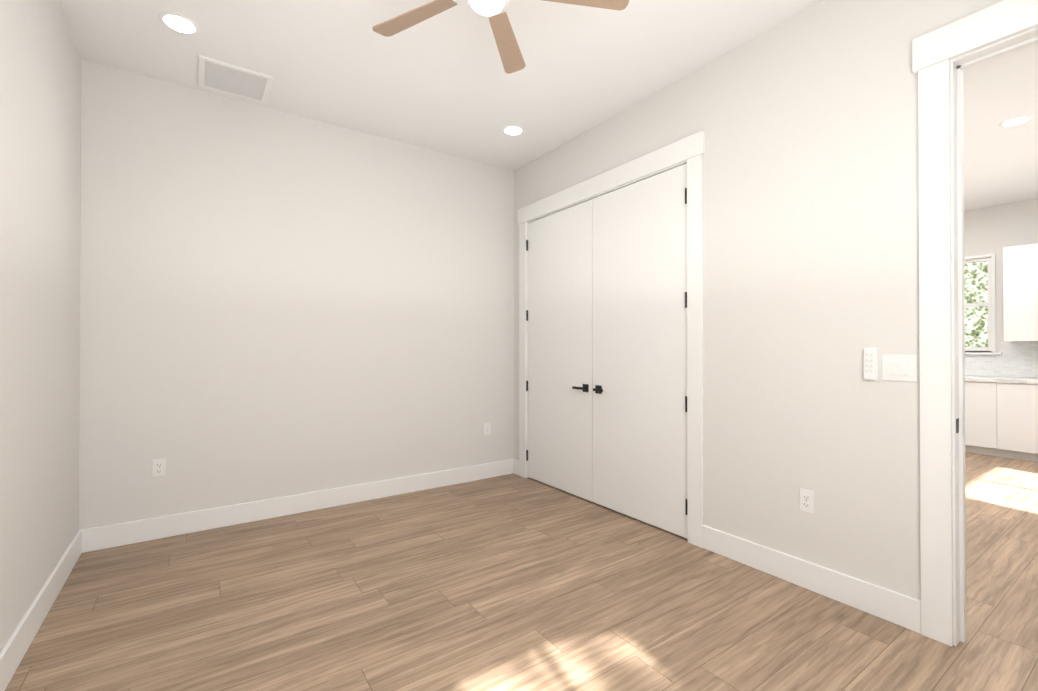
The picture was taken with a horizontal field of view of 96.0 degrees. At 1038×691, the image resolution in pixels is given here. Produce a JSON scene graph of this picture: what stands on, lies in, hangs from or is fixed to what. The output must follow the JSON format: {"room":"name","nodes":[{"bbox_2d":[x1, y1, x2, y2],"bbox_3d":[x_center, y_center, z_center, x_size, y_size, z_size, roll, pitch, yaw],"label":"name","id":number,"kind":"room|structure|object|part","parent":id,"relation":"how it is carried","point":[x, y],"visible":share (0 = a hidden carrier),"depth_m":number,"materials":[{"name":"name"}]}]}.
{"room":"empty bedroom","nodes":[
{"label":"empty bedroom","id":0,"kind":"room"},
{"bbox_2d":[0,0,80,651],"bbox_3d":[-1.491,-0.255,1.034,0.120,3.000,4.295,0,0,-35],"label":"wall","id":1,"kind":"structure","parent":0,"point":[40,151],"depth_m":2.07,"materials":[{"name":"paint"}]},
{"bbox_2d":[0,530,81,690],"bbox_3d":[-1.431,1.175,1.058,0.015,0.140,4.280,0,0,-35],"label":"baseboard","id":2,"kind":"structure","parent":1,"relation":"attached to","point":[16,646],"depth_m":2.02,"materials":[{"name":"white wood"}]},
{"bbox_2d":[79,59,513,529],"bbox_3d":[0.875,-0.231,5.356,8.930,3.000,0.120,0,0,-35],"label":"wall","id":3,"kind":"structure","parent":0,"point":[274,303],"depth_m":3.42,"materials":[{"name":"paint"}]},
{"bbox_2d":[152,458,165,476],"bbox_3d":[-2.346,0.796,3.044,0.070,0.115,0.008,0,0,-35],"label":"electrical outlet","id":4,"kind":"object","parent":3,"relation":"attached to","point":[158,467],"visible":1,"depth_m":3.04,"materials":[{"name":"white plastic"}]},
{"bbox_2d":[81,459,513,552],"bbox_3d":[-1.352,1.190,3.725,3.180,0.140,0.015,0,0,-35],"label":"baseboard","id":5,"kind":"structure","parent":3,"relation":"attached to","point":[113,535],"depth_m":3.41,"materials":[{"name":"white wood"}]},
{"bbox_2d":[484,422,490,434],"bbox_3d":[-0.301,0.794,4.458,0.070,0.115,0.008,0,0,-35],"label":"electrical outlet","id":6,"kind":"object","parent":3,"relation":"attached to","point":[487,428],"visible":1,"depth_m":4.46,"materials":[{"name":"white plastic"}]},
{"bbox_2d":[5,452,1037,690],"bbox_3d":[2.131,1.319,3.531,8.930,0.120,4.535,0,0,-35],"label":"floor","id":7,"kind":"structure","parent":0,"point":[512,582],"depth_m":2.20,"materials":[{"name":"brown wood"}]},
{"bbox_2d":[965,383,992,455],"bbox_3d":[5.453,0.847,5.804,0.634,0.850,0.800,0,0,-35],"label":"base cabinet","id":8,"kind":"object","parent":7,"relation":"on","point":[978,396],"depth_m":5.42,"materials":[{"name":"white wood"}]},
{"bbox_2d":[993,383,1037,461],"bbox_3d":[5.908,0.843,5.146,0.634,0.850,0.800,0,0,-35],"label":"base cabinet","id":9,"kind":"object","parent":7,"relation":"on","point":[1001,416],"depth_m":5.18,"materials":[{"name":"white wood"}]},
{"bbox_2d":[965,375,1037,382],"bbox_3d":[5.614,0.401,5.560,0.650,0.040,3.620,0,0,-35],"label":"countertop","id":10,"kind":"structure","parent":9,"relation":"on","point":[968,379],"depth_m":5.37,"materials":[{"name":"white stone"}]},
{"bbox_2d":[58,0,1037,210],"bbox_3d":[2.131,-1.801,3.549,8.930,0.120,4.535,0,0,-35],"label":"ceiling","id":11,"kind":"structure","parent":0,"point":[443,82],"depth_m":2.89,"materials":[{"name":"paint"}]},
{"bbox_2d":[158,11,199,34],"bbox_3d":[-1.840,-1.743,2.531,0.184,0.006,0.184,0,0,-35],"label":"recessed light","id":12,"kind":"object","parent":11,"relation":"in","point":[178,22],"visible":1,"depth_m":2.52,"materials":[{"name":"white plastic"}]},
{"bbox_2d":[198,55,272,103],"bbox_3d":[-1.870,-1.737,3.076,0.400,0.012,0.400,0,0,-35],"label":"ceiling vent","id":13,"kind":"object","parent":11,"relation":"in","point":[230,79],"visible":0.98,"depth_m":3.06,"materials":[{"name":"white metal"}]},
{"bbox_2d":[372,0,628,73],"bbox_3d":[-0.144,-1.586,1.949,1.202,0.328,1.206,0,0,-35],"label":"ceiling fan","id":14,"kind":"object","parent":11,"relation":"hanging from","point":[512,59],"visible":1,"depth_m":2.18,"materials":[{"name":"brown wood"}]},
{"bbox_2d":[502,125,523,134],"bbox_3d":[-0.047,-1.736,3.771,0.184,0.006,0.184,0,0,-35],"label":"recessed light","id":15,"kind":"object","parent":11,"relation":"in","point":[513,130],"visible":1,"depth_m":3.77,"materials":[{"name":"white plastic"}]},
{"bbox_2d":[998,115,1032,126],"bbox_3d":[3.850,-1.737,3.622,0.184,0.006,0.184,0,0,-35],"label":"recessed light","id":16,"kind":"object","parent":11,"relation":"in","point":[1018,120],"visible":1,"depth_m":3.62,"materials":[{"name":"white plastic"}]},
{"bbox_2d":[514,0,1003,600],"bbox_3d":[1.223,-0.244,2.912,0.120,3.000,4.295,0,0,-35],"label":"wall","id":17,"kind":"structure","parent":0,"point":[806,120],"depth_m":2.41,"materials":[{"name":"paint"}]},
{"bbox_2d":[526,240,527,460],"bbox_3d":[0.091,0.044,4.456,0.048,2.100,0.014,0,0,-35],"label":"left closet door hinges","id":18,"kind":"object","parent":17,"relation":"attached to","point":[526,320],"visible":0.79,"depth_m":4.44,"materials":[{"name":"black metal"}]},
{"bbox_2d":[528,199,592,501],"bbox_3d":[0.326,0.039,4.087,0.091,2.422,0.877,0,0,-35],"label":"closet door","id":19,"kind":"structure","parent":17,"relation":"in","point":[560,371],"depth_m":4.04,"materials":[{"name":"white wood"}]},
{"bbox_3d":[0.500,0.346,3.804,0.056,0.064,0.137,0,0,-35],"label":"handle","id":20,"kind":"part","parent":19,"relation":"part of","materials":[{"name":"black metal"}]},
{"bbox_2d":[518,130,704,547],"bbox_3d":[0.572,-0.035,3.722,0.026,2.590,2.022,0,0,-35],"label":"trim","id":21,"kind":"structure","parent":17,"relation":"attached to","point":[690,149],"depth_m":2.98,"materials":[{"name":"white wood"}]},
{"bbox_2d":[592,163,687,538],"bbox_3d":[0.828,0.035,3.363,0.091,2.422,0.877,0,0,-35],"label":"closet door","id":22,"kind":"structure","parent":17,"relation":"in","point":[639,256],"depth_m":3.31,"materials":[{"name":"white wood"}]},
{"bbox_3d":[0.621,0.345,3.628,0.056,0.064,0.122,0,0,-35],"label":"handle","id":23,"kind":"part","parent":22,"relation":"part of","materials":[{"name":"black metal"}]},
{"bbox_2d":[685,188,686,514],"bbox_3d":[1.090,0.036,3.012,0.048,2.100,0.014,0,0,-35],"label":"right closet door hinges","id":24,"kind":"object","parent":17,"relation":"attached to","point":[685,307],"visible":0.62,"depth_m":3.00,"materials":[{"name":"black metal"}]},
{"bbox_2d":[514,459,920,633],"bbox_3d":[1.167,1.185,2.865,0.015,0.140,4.265,0,0,-35],"label":"baseboard","id":25,"kind":"structure","parent":17,"relation":"attached to","point":[899,609],"depth_m":2.35,"materials":[{"name":"white wood"}]},
{"bbox_2d":[799,488,813,513],"bbox_3d":[1.486,0.803,2.413,0.008,0.115,0.070,0,0,-35],"label":"electrical outlet","id":26,"kind":"object","parent":17,"relation":"attached to","point":[806,497],"visible":1,"depth_m":2.41,"materials":[{"name":"white plastic"}]},
{"bbox_2d":[863,348,877,380],"bbox_3d":[1.640,0.089,2.182,0.022,0.154,0.056,0,0,-35],"label":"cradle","id":27,"kind":"object","parent":17,"relation":"attached to","point":[870,363],"visible":1,"depth_m":2.17,"materials":[{"name":"white plastic"}]},
{"bbox_2d":[882,355,916,381],"bbox_3d":[1.706,0.101,2.097,0.010,0.117,0.125,0,0,-35],"label":"switch plate","id":28,"kind":"object","parent":17,"relation":"attached to","point":[899,367],"visible":1,"depth_m":2.10,"materials":[{"name":"white plastic"}]},
{"bbox_2d":[912,0,1037,646],"bbox_3d":[2.088,-0.046,1.637,0.146,2.590,1.076,0,0,-35],"label":"door frame","id":29,"kind":"structure","parent":17,"relation":"attached to","point":[935,52],"depth_m":1.97,"materials":[{"name":"white wood"}]},
{"bbox_2d":[956,418,958,432],"bbox_3d":[1.844,0.337,1.963,0.030,0.060,0.002,0,0,-35],"label":"strike plate","id":30,"kind":"object","parent":29,"relation":"attached to","point":[957,425],"visible":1,"depth_m":1.96,"materials":[{"name":"black metal"}]},
{"bbox_2d":[964,198,1037,377],"bbox_3d":[5.754,-0.227,6.046,0.120,3.000,4.295,0,0,-35],"label":"wall","id":31,"kind":"structure","parent":0,"point":[996,229],"depth_m":5.73,"materials":[{"name":"paint"}]},
{"bbox_2d":[964,253,1001,354],"bbox_3d":[5.615,-0.511,6.192,0.145,1.250,1.120,0,0,-35],"label":"kitchen window","id":32,"kind":"structure","parent":31,"relation":"in","point":[991,302],"depth_m":5.83,"materials":[{"name":"white glass"}]},
{"bbox_3d":[5.643,-0.518,6.212,0.004,1.085,0.860,0,0,-35],"label":"glass","id":33,"kind":"part","parent":32,"relation":"part of","materials":[{"name":"glass"}]},
{"bbox_2d":[965,341,1037,377],"bbox_3d":[5.884,0.167,5.748,0.004,0.426,3.620,0,0,-35],"label":"tile backsplash","id":34,"kind":"structure","parent":31,"relation":"attached to","point":[1017,359],"depth_m":5.67,"materials":[{"name":"white tile"}]},
{"bbox_2d":[1003,243,1037,340],"bbox_3d":[6.026,-0.596,5.221,0.364,1.090,0.800,0,0,-35],"label":"upper cabinet","id":35,"kind":"object","parent":31,"relation":"attached to","point":[1020,285],"depth_m":5.33,"materials":[{"name":"white wood"}]},
{"label":"outside","id":36,"kind":"structure","parent":0,"visible":0},
{"bbox_2d":[964,261,987,346],"bbox_3d":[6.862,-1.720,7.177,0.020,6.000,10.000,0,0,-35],"label":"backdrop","id":37,"kind":"structure","parent":36,"point":[975,317],"depth_m":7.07,"materials":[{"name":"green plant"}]}
]}

